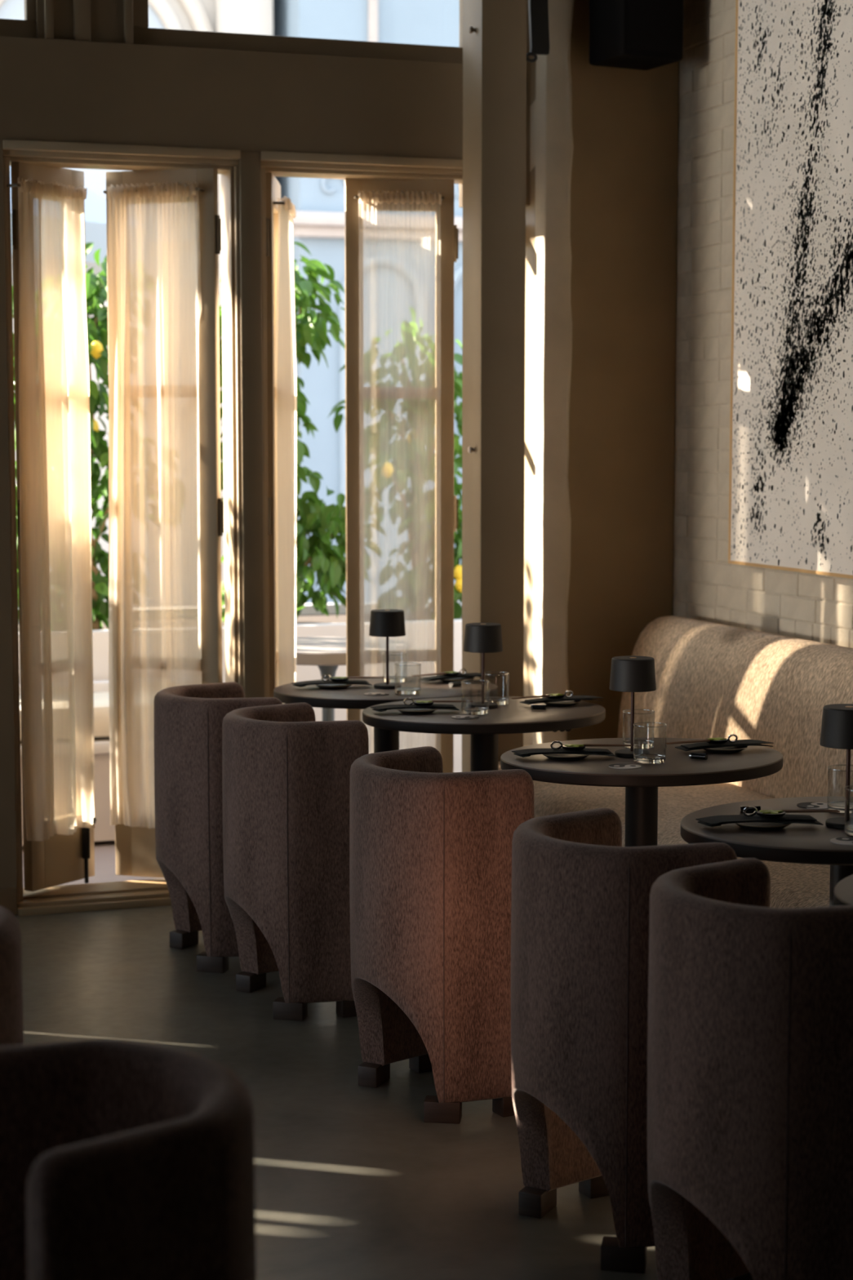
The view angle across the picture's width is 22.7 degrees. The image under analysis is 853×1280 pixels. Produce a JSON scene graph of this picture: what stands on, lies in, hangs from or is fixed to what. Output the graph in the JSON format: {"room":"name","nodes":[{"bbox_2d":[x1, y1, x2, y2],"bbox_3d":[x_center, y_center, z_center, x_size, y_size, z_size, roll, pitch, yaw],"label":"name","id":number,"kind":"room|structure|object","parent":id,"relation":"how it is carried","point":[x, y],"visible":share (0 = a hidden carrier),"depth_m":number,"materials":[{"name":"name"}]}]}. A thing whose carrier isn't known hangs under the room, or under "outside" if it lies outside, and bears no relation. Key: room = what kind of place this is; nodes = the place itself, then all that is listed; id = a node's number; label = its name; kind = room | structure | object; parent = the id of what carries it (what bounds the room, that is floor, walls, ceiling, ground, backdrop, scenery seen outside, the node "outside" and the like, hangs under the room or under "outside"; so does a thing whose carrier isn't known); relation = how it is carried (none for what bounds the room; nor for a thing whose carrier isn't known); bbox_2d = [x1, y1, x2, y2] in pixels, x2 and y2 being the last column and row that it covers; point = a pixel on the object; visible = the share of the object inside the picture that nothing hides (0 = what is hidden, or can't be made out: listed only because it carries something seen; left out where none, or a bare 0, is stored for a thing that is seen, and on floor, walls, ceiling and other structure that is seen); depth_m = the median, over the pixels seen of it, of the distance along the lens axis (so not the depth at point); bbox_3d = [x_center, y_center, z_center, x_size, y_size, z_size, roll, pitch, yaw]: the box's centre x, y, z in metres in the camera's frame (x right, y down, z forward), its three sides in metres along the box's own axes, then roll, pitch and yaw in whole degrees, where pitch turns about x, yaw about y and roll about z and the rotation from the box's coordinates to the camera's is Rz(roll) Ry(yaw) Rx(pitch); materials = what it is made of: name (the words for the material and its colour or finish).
{"room":"restaurant dining room","nodes":[
{"label":"restaurant dining room","id":0,"kind":"room"},
{"bbox_2d":[15,905,657,1279],"bbox_3d":[-0.930,1.350,2.253,7.400,0.120,9.000,-2,6,-19],"label":"floor","id":1,"kind":"structure","parent":0,"point":[352,1181],"depth_m":4.60,"materials":[{"name":"concrete"}]},
{"bbox_2d":[0,905,23,1046],"bbox_3d":[-0.804,0.805,3.258,0.383,0.773,0.471,-2,6,-22],"label":"barrel chair","id":2,"kind":"object","parent":1,"relation":"on","point":[11,1025],"visible":0.46,"depth_m":3.17,"materials":[{"name":"brown fabric"}]},
{"bbox_2d":[0,1039,256,1279],"bbox_3d":[-0.384,0.884,2.429,0.383,0.773,0.471,-3,6,-29],"label":"barrel chair","id":3,"kind":"object","parent":1,"relation":"on","point":[120,1159],"visible":1,"depth_m":2.28,"materials":[{"name":"brown fabric"}]},
{"bbox_2d":[153,681,282,973],"bbox_3d":[-0.593,0.530,6.104,0.383,0.773,0.471,-2,6,-21],"label":"barrel chair","id":4,"kind":"object","parent":1,"relation":"on","point":[188,719],"visible":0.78,"depth_m":5.93,"materials":[{"name":"brown fabric"}]},
{"bbox_2d":[222,702,368,1021],"bbox_3d":[-0.350,0.577,5.620,0.383,0.773,0.471,-2,6,-23],"label":"barrel chair","id":5,"kind":"object","parent":1,"relation":"on","point":[286,772],"visible":0.94,"depth_m":5.44,"materials":[{"name":"brown fabric"}]},
{"bbox_2d":[273,676,497,752],"bbox_3d":[-0.121,0.511,6.471,0.690,0.740,0.576,-2,6,-19],"label":"bistro table","id":6,"kind":"object","parent":1,"relation":"on","point":[353,697],"visible":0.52,"depth_m":6.32,"materials":[{"name":"black wood"}]},
{"bbox_2d":[315,684,352,688],"bbox_3d":[-0.281,0.138,6.423,0.118,0.012,0.118,-1,6,-13],"label":"plate","id":7,"kind":"object","parent":6,"relation":"on","point":[321,686],"visible":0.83,"depth_m":6.39,"materials":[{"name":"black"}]},
{"bbox_2d":[291,680,372,687],"bbox_3d":[-0.288,0.131,6.419,0.240,0.012,0.077,-1,6,-13],"label":"napkin","id":8,"kind":"object","parent":7,"relation":"on","point":[300,684],"visible":1,"depth_m":6.40,"materials":[{"name":"black fabric"}]},
{"bbox_2d":[321,674,348,681],"bbox_3d":[-0.277,0.114,6.421,0.084,0.021,0.046,-1,6,-13],"label":"leaf ornament","id":9,"kind":"object","parent":8,"relation":"on","point":[333,678],"visible":1,"depth_m":6.41,"materials":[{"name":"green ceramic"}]},
{"bbox_2d":[347,676,384,678],"bbox_3d":[-0.184,0.114,6.449,0.115,0.005,0.005,0,5,-13],"label":"chopstick","id":10,"kind":"object","parent":8,"relation":"on","point":[348,677],"visible":1,"depth_m":6.45,"materials":[{"name":"brown wood"}]},
{"bbox_2d":[364,692,389,696],"bbox_3d":[-0.148,0.159,6.253,0.075,0.002,0.075,0,6,1],"label":"coaster","id":11,"kind":"object","parent":6,"relation":"on","point":[372,694],"visible":1,"depth_m":6.25,"materials":[{"name":"beige"}]},
{"bbox_2d":[368,608,405,688],"bbox_3d":[-0.118,0.027,6.412,0.111,0.235,0.111,-2,6,-19],"label":"table lamp","id":12,"kind":"object","parent":6,"relation":"on","point":[387,623],"visible":1,"depth_m":6.37,"materials":[{"name":"grey metal"}]},
{"bbox_2d":[382,652,407,683],"bbox_3d":[-0.098,0.085,6.570,0.079,0.089,0.079,-2,6,-19],"label":"tumbler","id":13,"kind":"object","parent":6,"relation":"on","point":[398,679],"visible":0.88,"depth_m":6.56,"materials":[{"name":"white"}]},
{"bbox_2d":[394,662,421,694],"bbox_3d":[-0.056,0.114,6.269,0.079,0.089,0.079,-2,6,-19],"label":"tumbler","id":14,"kind":"object","parent":6,"relation":"on","point":[404,691],"visible":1,"depth_m":6.26,"materials":[{"name":"clear glass"}]},
{"bbox_2d":[448,680,462,687],"bbox_3d":[0.087,0.134,6.442,0.041,0.016,0.016,-5,8,-44],"label":"tube","id":15,"kind":"object","parent":6,"relation":"on","point":[455,683],"visible":0.99,"depth_m":6.43,"materials":[{"name":"black metal"}]},
{"bbox_2d":[440,676,475,682],"bbox_3d":[0.091,0.122,6.586,0.118,0.012,0.118,-3,6,-29],"label":"plate","id":16,"kind":"object","parent":6,"relation":"on","point":[469,678],"visible":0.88,"depth_m":6.55,"materials":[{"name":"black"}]},
{"bbox_2d":[418,672,493,681],"bbox_3d":[0.097,0.115,6.590,0.240,0.012,0.077,-3,6,-29],"label":"napkin","id":17,"kind":"object","parent":16,"relation":"on","point":[468,674],"visible":0.95,"depth_m":6.56,"materials":[{"name":"black fabric"}]},
{"bbox_2d":[413,672,445,676],"bbox_3d":[0.010,0.107,6.523,0.115,0.005,0.005,-4,7,-30],"label":"chopstick","id":18,"kind":"object","parent":17,"relation":"on","point":[440,673],"visible":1,"depth_m":6.53,"materials":[{"name":"brown wood"}]},
{"bbox_2d":[443,668,466,675],"bbox_3d":[0.087,0.099,6.581,0.084,0.021,0.046,-3,6,-29],"label":"leaf ornament","id":19,"kind":"object","parent":17,"relation":"on","point":[450,673],"visible":1,"depth_m":6.56,"materials":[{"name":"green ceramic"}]},
{"bbox_2d":[349,746,534,1124],"bbox_3d":[0.015,0.655,4.808,0.383,0.773,0.471,-3,6,-30],"label":"barrel chair","id":20,"kind":"object","parent":1,"relation":"on","point":[430,849],"visible":0.92,"depth_m":4.63,"materials":[{"name":"brown fabric"}]},
{"bbox_2d":[362,696,605,771],"bbox_3d":[0.162,0.561,5.953,0.690,0.740,0.576,-2,6,-19],"label":"bistro table","id":21,"kind":"object","parent":1,"relation":"on","point":[515,717],"visible":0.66,"depth_m":5.77,"materials":[{"name":"black wood"}]},
{"bbox_2d":[397,708,436,714],"bbox_3d":[-0.026,0.194,5.847,0.118,0.012,0.118,-1,6,-9],"label":"plate","id":22,"kind":"object","parent":21,"relation":"on","point":[409,711],"visible":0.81,"depth_m":5.81,"materials":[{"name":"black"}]},
{"bbox_2d":[370,703,459,711],"bbox_3d":[-0.034,0.187,5.843,0.240,0.012,0.077,-1,6,-9],"label":"napkin","id":23,"kind":"object","parent":22,"relation":"on","point":[434,706],"visible":1,"depth_m":5.83,"materials":[{"name":"black fabric"}]},
{"bbox_2d":[403,697,433,706],"bbox_3d":[-0.021,0.170,5.845,0.084,0.021,0.046,-1,6,-9],"label":"leaf ornament","id":24,"kind":"object","parent":23,"relation":"on","point":[420,703],"visible":1,"depth_m":5.84,"materials":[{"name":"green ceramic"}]},
{"bbox_2d":[432,700,473,702],"bbox_3d":[0.072,0.170,5.866,0.115,0.005,0.005,0,5,-9],"label":"chopstick","id":25,"kind":"object","parent":23,"relation":"on","point":[434,701],"visible":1,"depth_m":5.86,"materials":[{"name":"brown wood"}]},
{"bbox_2d":[451,715,479,719],"bbox_3d":[0.104,0.209,5.741,0.075,0.002,0.075,0,6,1],"label":"coaster","id":26,"kind":"object","parent":21,"relation":"on","point":[458,717],"visible":1,"depth_m":5.74,"materials":[{"name":"grey"}]},
{"bbox_2d":[461,680,489,715],"bbox_3d":[0.134,0.158,5.818,0.079,0.089,0.079,-2,6,-19],"label":"tumbler","id":27,"kind":"object","parent":21,"relation":"on","point":[468,710],"visible":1,"depth_m":5.80,"materials":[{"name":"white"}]},
{"bbox_2d":[463,622,502,708],"bbox_3d":[0.159,0.072,5.948,0.111,0.235,0.111,-2,6,-19],"label":"table lamp","id":28,"kind":"object","parent":21,"relation":"on","point":[479,637],"visible":0.98,"depth_m":5.90,"materials":[{"name":"grey metal"}]},
{"bbox_2d":[484,671,509,705],"bbox_3d":[0.196,0.138,6.025,0.079,0.089,0.079,-2,6,-19],"label":"tumbler","id":29,"kind":"object","parent":21,"relation":"on","point":[500,701],"visible":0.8,"depth_m":6.01,"materials":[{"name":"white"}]},
{"bbox_2d":[530,704,546,710],"bbox_3d":[0.312,0.187,5.900,0.041,0.016,0.016,2,6,16],"label":"tube","id":30,"kind":"object","parent":21,"relation":"on","point":[540,707],"visible":1,"depth_m":5.89,"materials":[{"name":"black metal"}]},
{"bbox_2d":[543,700,582,706],"bbox_3d":[0.381,0.177,6.016,0.118,0.012,0.118,-2,6,-23],"label":"plate","id":31,"kind":"object","parent":21,"relation":"on","point":[568,703],"visible":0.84,"depth_m":5.98,"materials":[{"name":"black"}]},
{"bbox_2d":[520,695,603,704],"bbox_3d":[0.388,0.170,6.020,0.240,0.012,0.077,-2,6,-23],"label":"napkin","id":32,"kind":"object","parent":31,"relation":"on","point":[538,700],"visible":1,"depth_m":5.99,"materials":[{"name":"black fabric"}]},
{"bbox_2d":[512,694,549,698],"bbox_3d":[0.294,0.161,5.963,0.115,0.005,0.005,-4,6,-24],"label":"chopstick","id":33,"kind":"object","parent":32,"relation":"on","point":[547,695],"visible":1,"depth_m":5.96,"materials":[{"name":"brown wood"}]},
{"bbox_2d":[546,690,573,698],"bbox_3d":[0.377,0.154,6.012,0.084,0.021,0.046,-2,6,-23],"label":"leaf ornament","id":34,"kind":"object","parent":32,"relation":"on","point":[557,695],"visible":1,"depth_m":6.00,"materials":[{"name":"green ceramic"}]},
{"bbox_2d":[511,808,737,1273],"bbox_3d":[0.347,0.735,3.981,0.383,0.773,0.471,-3,6,-26],"label":"barrel chair","id":35,"kind":"object","parent":1,"relation":"on","point":[580,905],"visible":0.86,"depth_m":3.80,"materials":[{"name":"brown fabric"}]},
{"bbox_2d":[500,737,783,846],"bbox_3d":[0.515,0.643,5.109,0.690,0.740,0.576,-2,6,-19],"label":"bistro table","id":36,"kind":"object","parent":1,"relation":"on","point":[641,784],"visible":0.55,"depth_m":4.96,"materials":[{"name":"black wood"}]},
{"bbox_2d":[542,753,590,760],"bbox_3d":[0.330,0.273,5.021,0.118,0.012,0.118,0,6,-5],"label":"plate","id":37,"kind":"object","parent":36,"relation":"on","point":[562,757],"visible":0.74,"depth_m":4.99,"materials":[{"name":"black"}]},
{"bbox_2d":[511,747,615,757],"bbox_3d":[0.323,0.266,5.018,0.240,0.012,0.077,0,6,-5],"label":"napkin","id":38,"kind":"object","parent":37,"relation":"on","point":[522,753],"visible":0.98,"depth_m":5.00,"materials":[{"name":"black fabric"}]},
{"bbox_2d":[550,740,586,750],"bbox_3d":[0.335,0.249,5.019,0.084,0.021,0.046,0,6,-5],"label":"leaf ornament","id":39,"kind":"object","parent":38,"relation":"on","point":[566,747],"visible":1,"depth_m":5.01,"materials":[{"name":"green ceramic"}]},
{"bbox_2d":[583,744,631,746],"bbox_3d":[0.430,0.251,5.033,0.115,0.005,0.005,1,5,-5],"label":"chopstick","id":40,"kind":"object","parent":38,"relation":"on","point":[586,745],"visible":1,"depth_m":5.03,"materials":[{"name":"brown wood"}]},
{"bbox_2d":[608,763,641,768],"bbox_3d":[0.457,0.291,4.891,0.075,0.002,0.075,0,6,-4],"label":"coaster","id":41,"kind":"object","parent":36,"relation":"on","point":[618,766],"visible":1,"depth_m":4.89,"materials":[{"name":"grey"}]},
{"bbox_2d":[609,655,656,758],"bbox_3d":[0.490,0.159,5.047,0.111,0.235,0.111,-2,6,-19],"label":"table lamp","id":42,"kind":"object","parent":36,"relation":"on","point":[628,673],"visible":0.98,"depth_m":5.00,"materials":[{"name":"grey metal"}]},
{"bbox_2d":[622,708,654,749],"bbox_3d":[0.519,0.218,5.192,0.079,0.089,0.079,-2,6,-19],"label":"tumbler","id":43,"kind":"object","parent":36,"relation":"on","point":[638,744],"visible":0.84,"depth_m":5.18,"materials":[{"name":"clear glass"}]},
{"bbox_2d":[633,721,666,764],"bbox_3d":[0.521,0.241,4.956,0.079,0.089,0.079,-2,6,-19],"label":"tumbler","id":44,"kind":"object","parent":36,"relation":"on","point":[638,758],"visible":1,"depth_m":4.94,"materials":[{"name":"clear glass"}]},
{"bbox_2d":[689,752,707,759],"bbox_3d":[0.641,0.274,4.998,0.041,0.016,0.016,3,6,31],"label":"tube","id":45,"kind":"object","parent":36,"relation":"on","point":[692,755],"visible":1,"depth_m":4.99,"materials":[{"name":"black metal"}]},
{"bbox_2d":[703,745,747,753],"bbox_3d":[0.719,0.262,5.137,0.118,0.012,0.118,-2,6,-19],"label":"plate","id":46,"kind":"object","parent":36,"relation":"on","point":[732,748],"visible":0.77,"depth_m":5.10,"materials":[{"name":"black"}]},
{"bbox_2d":[675,739,773,751],"bbox_3d":[0.726,0.255,5.140,0.240,0.012,0.077,-2,6,-19],"label":"napkin","id":47,"kind":"object","parent":46,"relation":"on","point":[688,747],"visible":0.97,"depth_m":5.12,"materials":[{"name":"black fabric"}]},
{"bbox_2d":[666,739,710,744],"bbox_3d":[0.628,0.245,5.089,0.115,0.005,0.005,-3,6,-21],"label":"chopstick","id":48,"kind":"object","parent":47,"relation":"on","point":[703,740],"visible":1,"depth_m":5.09,"materials":[{"name":"brown wood"}]},
{"bbox_2d":[705,733,737,743],"bbox_3d":[0.714,0.238,5.133,0.084,0.021,0.046,-2,6,-19],"label":"leaf ornament","id":49,"kind":"object","parent":47,"relation":"on","point":[718,740],"visible":1,"depth_m":5.12,"materials":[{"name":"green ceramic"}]},
{"bbox_2d":[497,615,852,908],"bbox_3d":[1.229,0.591,4.797,0.868,0.903,4.740,-2,6,-19],"label":"banquette","id":50,"kind":"object","parent":1,"relation":"on","point":[713,680],"visible":0.33,"depth_m":6.12,"materials":[{"name":"beige fabric"}]},
{"bbox_2d":[647,857,852,1279],"bbox_3d":[0.556,0.783,3.484,0.383,0.773,0.471,-3,6,-25],"label":"barrel chair","id":51,"kind":"object","parent":1,"relation":"on","point":[750,1020],"visible":1,"depth_m":3.30,"materials":[{"name":"brown fabric"}]},
{"bbox_2d":[680,795,852,906],"bbox_3d":[0.840,0.727,4.236,0.690,0.740,0.576,-2,6,-19],"label":"bistro table","id":52,"kind":"object","parent":1,"relation":"on","point":[797,843],"visible":0.37,"depth_m":4.07,"materials":[{"name":"black wood"}]},
{"bbox_2d":[740,805,760,813],"bbox_3d":[0.654,0.342,4.285,0.041,0.016,0.016,0,6,3],"label":"tube","id":53,"kind":"object","parent":52,"relation":"on","point":[758,807],"visible":0.71,"depth_m":4.28,"materials":[{"name":"black ceramic"}]},
{"bbox_2d":[733,822,792,831],"bbox_3d":[0.654,0.358,4.137,0.118,0.012,0.118,-1,6,-7],"label":"plate","id":54,"kind":"object","parent":52,"relation":"on","point":[753,826],"visible":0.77,"depth_m":4.10,"materials":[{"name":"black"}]},
{"bbox_2d":[695,814,823,826],"bbox_3d":[0.646,0.352,4.134,0.240,0.012,0.077,-1,6,-7],"label":"napkin","id":55,"kind":"object","parent":54,"relation":"on","point":[716,820],"visible":0.94,"depth_m":4.12,"materials":[{"name":"black fabric"}]},
{"bbox_2d":[742,805,786,817],"bbox_3d":[0.658,0.335,4.135,0.084,0.021,0.046,-1,6,-7],"label":"leaf ornament","id":56,"kind":"object","parent":55,"relation":"on","point":[762,813],"visible":1,"depth_m":4.13,"materials":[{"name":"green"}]},
{"bbox_2d":[782,809,839,813],"bbox_3d":[0.753,0.335,4.153,0.115,0.005,0.005,0,5,-7],"label":"chopstick","id":57,"kind":"object","parent":55,"relation":"on","point":[785,811],"visible":1,"depth_m":4.15,"materials":[{"name":"brown wood"}]},
{"bbox_2d":[796,802,828,808],"bbox_3d":[0.801,0.341,4.371,0.075,0.002,0.075,5,7,41],"label":"coaster","id":58,"kind":"object","parent":52,"relation":"on","point":[804,805],"visible":0.94,"depth_m":4.37,"materials":[{"name":"grey"}]},
{"bbox_2d":[819,703,852,829],"bbox_3d":[0.822,0.246,4.137,0.111,0.235,0.111,-2,6,-19],"label":"table lamp","id":59,"kind":"object","parent":52,"relation":"on","point":[837,727],"visible":0.92,"depth_m":4.10,"materials":[{"name":"grey metal"}]},
{"bbox_2d":[827,764,852,813],"bbox_3d":[0.854,0.303,4.311,0.079,0.089,0.079,-2,6,-19],"label":"tumbler","id":60,"kind":"object","parent":52,"relation":"on","point":[840,806],"visible":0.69,"depth_m":4.31,"materials":[{"name":"clear glass"}]},
{"bbox_2d":[830,836,852,845],"bbox_3d":[0.797,0.378,3.987,0.075,0.002,0.075,-2,6,-19],"label":"coaster","id":61,"kind":"object","parent":52,"relation":"on","point":[848,841],"visible":1,"depth_m":3.98,"materials":[{"name":"grey"}]},
{"bbox_2d":[844,786,852,835],"bbox_3d":[0.839,0.327,4.059,0.079,0.089,0.079,-2,6,-19],"label":"tumbler","id":62,"kind":"object","parent":52,"relation":"on","point":[849,828],"visible":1,"depth_m":4.05,"materials":[{"name":"clear glass"}]},
{"bbox_2d":[834,874,852,906],"bbox_3d":[1.021,0.789,3.593,0.690,0.740,0.576,-2,6,-19],"label":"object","id":63,"kind":"object","parent":1,"relation":"on","point":[843,891],"visible":0.79,"depth_m":3.55,"materials":[{"name":"black"}]},
{"bbox_2d":[0,0,679,909],"bbox_3d":[-2.377,-1.249,6.177,7.340,4.300,0.201,-2,6,-19],"label":"wall","id":64,"kind":"structure","parent":0,"point":[624,184],"depth_m":7.05,"materials":[{"name":"beige paint"}]},
{"bbox_2d":[0,887,17,915],"bbox_3d":[-3.412,0.890,5.934,4.492,0.090,0.014,-2,6,-19],"label":"baseboard","id":65,"kind":"structure","parent":64,"relation":"attached to","point":[7,895],"depth_m":6.64,"materials":[{"name":"beige paint"}]},
{"bbox_2d":[0,0,36,38],"bbox_3d":[-1.527,-2.345,6.354,0.690,1.050,0.050,-2,6,-19],"label":"window","id":66,"kind":"structure","parent":64,"relation":"in","point":[26,28],"depth_m":6.47,"materials":[{"name":"beige paint"}]},
{"bbox_2d":[6,161,96,891],"bbox_3d":[-1.178,-0.338,6.707,0.085,2.285,0.345,4,7,33],"label":"door","id":67,"kind":"structure","parent":64,"relation":"in","point":[60,859],"depth_m":6.72,"materials":[{"name":"beige paint"}]},
{"bbox_2d":[17,177,94,840],"bbox_3d":[-1.161,-0.398,6.675,0.095,2.051,0.295,3,6,30],"label":"curtain","id":68,"kind":"object","parent":67,"relation":"hanging from","point":[55,531],"visible":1,"depth_m":6.66,"materials":[{"name":"fabric"}]},
{"bbox_2d":[35,0,133,44],"bbox_3d":[-1.066,-2.361,6.519,0.290,1.050,0.158,-2,6,-19],"label":"trim","id":69,"kind":"structure","parent":64,"relation":"attached to","point":[90,20],"depth_m":6.50,"materials":[{"name":"beige paint"}]},
{"bbox_2d":[17,878,171,915],"bbox_3d":[-0.585,0.810,6.987,1.535,0.047,0.203,-2,6,-19],"label":"trim","id":70,"kind":"structure","parent":64,"relation":"attached to","point":[62,899],"depth_m":6.77,"materials":[{"name":"brown wood"}]},
{"bbox_2d":[2,139,243,902],"bbox_3d":[-0.960,-0.359,6.738,0.737,2.362,0.172,-2,6,-19],"label":"trim","id":71,"kind":"structure","parent":64,"relation":"attached to","point":[57,154],"depth_m":6.68,"materials":[{"name":"beige paint"}]},
{"bbox_2d":[102,168,224,878],"bbox_3d":[-0.838,-0.354,6.812,0.383,2.273,0.078,1,6,15],"label":"door","id":72,"kind":"structure","parent":64,"relation":"in","point":[135,846],"depth_m":6.75,"materials":[{"name":"beige paint"}]},
{"bbox_2d":[106,181,201,828],"bbox_3d":[-0.878,-0.413,6.782,0.332,2.061,0.076,1,6,11],"label":"curtain","id":73,"kind":"object","parent":72,"relation":"hanging from","point":[154,271],"visible":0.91,"depth_m":6.77,"materials":[{"name":"fabric"}]},
{"bbox_2d":[237,151,264,697],"bbox_3d":[-0.584,-0.357,6.883,0.068,2.390,0.187,-2,6,-19],"label":"trim","id":74,"kind":"structure","parent":64,"relation":"attached to","point":[249,163],"depth_m":6.76,"materials":[{"name":"beige paint"}]},
{"bbox_2d":[265,172,284,697],"bbox_3d":[-0.492,-0.376,7.043,0.074,2.273,0.372,0,6,1],"label":"door","id":75,"kind":"structure","parent":64,"relation":"in","point":[273,185],"depth_m":6.86,"materials":[{"name":"beige paint"}]},
{"bbox_2d":[274,195,297,703],"bbox_3d":[-0.464,-0.424,7.068,0.073,2.048,0.280,0,6,1],"label":"curtain","id":76,"kind":"object","parent":75,"relation":"hanging from","point":[285,353],"visible":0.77,"depth_m":6.93,"materials":[{"name":"fabric"}]},
{"bbox_2d":[132,0,462,63],"bbox_3d":[-0.391,-2.383,6.738,1.130,1.050,0.050,-2,6,-19],"label":"window","id":77,"kind":"structure","parent":64,"relation":"in","point":[142,34],"depth_m":6.74,"materials":[{"name":"beige paint"}]},
{"bbox_2d":[260,151,462,697],"bbox_3d":[-0.202,-0.384,6.995,0.730,2.362,0.172,-2,6,-19],"label":"trim","id":78,"kind":"structure","parent":64,"relation":"attached to","point":[282,164],"depth_m":6.82,"materials":[{"name":"beige paint"}]},
{"bbox_2d":[344,178,458,773],"bbox_3d":[-0.079,-0.377,7.055,0.375,2.273,0.078,-1,6,-6],"label":"door","id":79,"kind":"structure","parent":64,"relation":"in","point":[448,232],"depth_m":7.02,"materials":[{"name":"beige paint"}]},
{"bbox_2d":[358,190,441,753],"bbox_3d":[-0.087,-0.433,7.009,0.268,2.076,0.036,-1,6,-6],"label":"curtain","id":80,"kind":"object","parent":79,"relation":"hanging from","point":[428,198],"visible":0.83,"depth_m":6.99,"materials":[{"name":"fabric"}]},
{"bbox_2d":[589,0,683,70],"bbox_3d":[0.662,-2.080,6.886,0.230,0.420,0.301,-3,6,-27],"label":"loudspeaker","id":81,"kind":"object","parent":64,"relation":"attached to","point":[633,34],"visible":1,"depth_m":6.78,"materials":[{"name":"black plastic"}]},
{"bbox_2d":[627,0,681,53],"bbox_3d":[0.728,-2.068,6.756,0.200,0.380,0.008,-3,6,-27],"label":"grille","id":82,"kind":"object","parent":81,"relation":"attached to","point":[654,26],"depth_m":6.76,"materials":[{"name":"black metal"}]},
{"bbox_2d":[462,0,526,772],"bbox_3d":[0.201,-1.293,6.638,0.168,4.300,0.175,-2,6,-19],"label":"post","id":83,"kind":"object","parent":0,"point":[495,31],"visible":0.87,"depth_m":6.61,"materials":[{"name":"beige paint"}]},
{"bbox_2d":[526,0,549,62],"bbox_3d":[0.338,-2.104,6.696,0.081,0.566,0.080,-2,6,-19],"label":"loudspeaker","id":84,"kind":"object","parent":83,"relation":"hanging from","point":[538,10],"visible":0.91,"depth_m":6.68,"materials":[{"name":"black plastic"}]},
{"bbox_2d":[527,0,573,744],"bbox_3d":[0.414,-1.330,7.017,0.107,4.300,0.155,-2,6,-19],"label":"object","id":85,"kind":"object","parent":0,"point":[551,135],"visible":0.83,"depth_m":7.00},
{"bbox_2d":[672,0,852,648],"bbox_3d":[2.385,-0.954,3.121,0.302,4.300,8.917,-2,6,-19],"label":"wall","id":86,"kind":"structure","parent":0,"point":[815,607],"depth_m":6.94,"materials":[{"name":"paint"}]},
{"bbox_2d":[728,0,852,578],"bbox_3d":[1.301,-1.278,5.728,0.040,2.256,1.988,-2,6,-19],"label":"painting","id":87,"kind":"object","parent":86,"relation":"attached to","point":[791,477],"visible":1,"depth_m":6.32,"materials":[{"name":"white paint"}]},
{"label":"outside","id":88,"kind":"structure","parent":0,"visible":0},
{"bbox_2d":[22,840,164,888],"bbox_3d":[-3.563,-0.176,18.291,23.000,0.120,23.200,-2,6,-19],"label":"terrace","id":89,"kind":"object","parent":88,"point":[104,851],"depth_m":7.49,"materials":[{"name":"grey concrete"}]},
{"bbox_2d":[9,165,106,285],"bbox_3d":[-2.536,-1.131,10.273,2.365,3.320,2.365,-1,6,-8],"label":"patio umbrella","id":90,"kind":"object","parent":89,"relation":"on","point":[95,233],"visible":0.02,"depth_m":9.66,"materials":[{"name":"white fabric"}]},
{"bbox_2d":[19,680,115,845],"bbox_3d":[-3.666,0.532,7.269,6.010,0.545,0.505,-2,6,-19],"label":"bench","id":91,"kind":"object","parent":89,"relation":"on","point":[103,831],"visible":0.02,"depth_m":7.87,"materials":[{"name":"beige"}]},
{"bbox_2d":[19,692,109,741],"bbox_3d":[-1.304,0.284,8.021,0.980,0.125,0.415,-2,6,-19],"label":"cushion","id":92,"kind":"object","parent":91,"relation":"on","point":[101,712],"depth_m":7.85,"materials":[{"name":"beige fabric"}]},
{"bbox_2d":[0,0,273,608],"bbox_3d":[-5.804,-4.657,17.146,8.300,9.020,4.300,-2,6,-19],"label":"house","id":93,"kind":"structure","parent":89,"relation":"on","point":[237,16],"depth_m":16.41,"materials":[{"name":"paint"}]},
{"bbox_2d":[17,600,462,772],"bbox_3d":[-1.886,0.298,8.712,10.000,0.735,1.080,-2,6,-19],"label":"wall","id":94,"kind":"structure","parent":89,"relation":"on","point":[309,623],"depth_m":8.72,"materials":[{"name":"white concrete"}]},
{"bbox_2d":[13,242,108,630],"bbox_3d":[-1.417,-0.757,8.707,0.820,1.749,0.810,-5,8,-44],"label":"tree","id":95,"kind":"object","parent":94,"relation":"on","point":[96,291],"visible":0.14,"depth_m":8.69,"materials":[{"name":"green plant"}]},
{"bbox_2d":[218,241,383,622],"bbox_3d":[-0.583,-0.818,8.983,0.823,1.808,0.666,-2,6,-19],"label":"tree","id":96,"kind":"object","parent":94,"relation":"on","point":[329,564],"visible":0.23,"depth_m":8.87,"materials":[{"name":"green plant"}]},
{"bbox_2d":[327,306,462,620],"bbox_3d":[-0.011,-0.690,9.255,0.830,1.502,0.643,1,6,8],"label":"tree","id":97,"kind":"object","parent":94,"relation":"on","point":[338,419],"visible":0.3,"depth_m":9.14,"materials":[{"name":"green plant"}]},
{"bbox_2d":[296,636,408,720],"bbox_3d":[-0.359,0.395,7.769,0.600,0.762,0.600,-2,6,-19],"label":"table","id":98,"kind":"object","parent":89,"relation":"on","point":[327,653],"visible":0.32,"depth_m":7.64,"materials":[{"name":"grey laminate"}]},
{"bbox_2d":[272,0,462,604],"bbox_3d":[-0.341,-4.583,18.990,3.220,8.520,5.160,-2,6,-19],"label":"house","id":99,"kind":"structure","parent":89,"relation":"on","point":[318,223],"depth_m":16.52,"materials":[{"name":"paint"}]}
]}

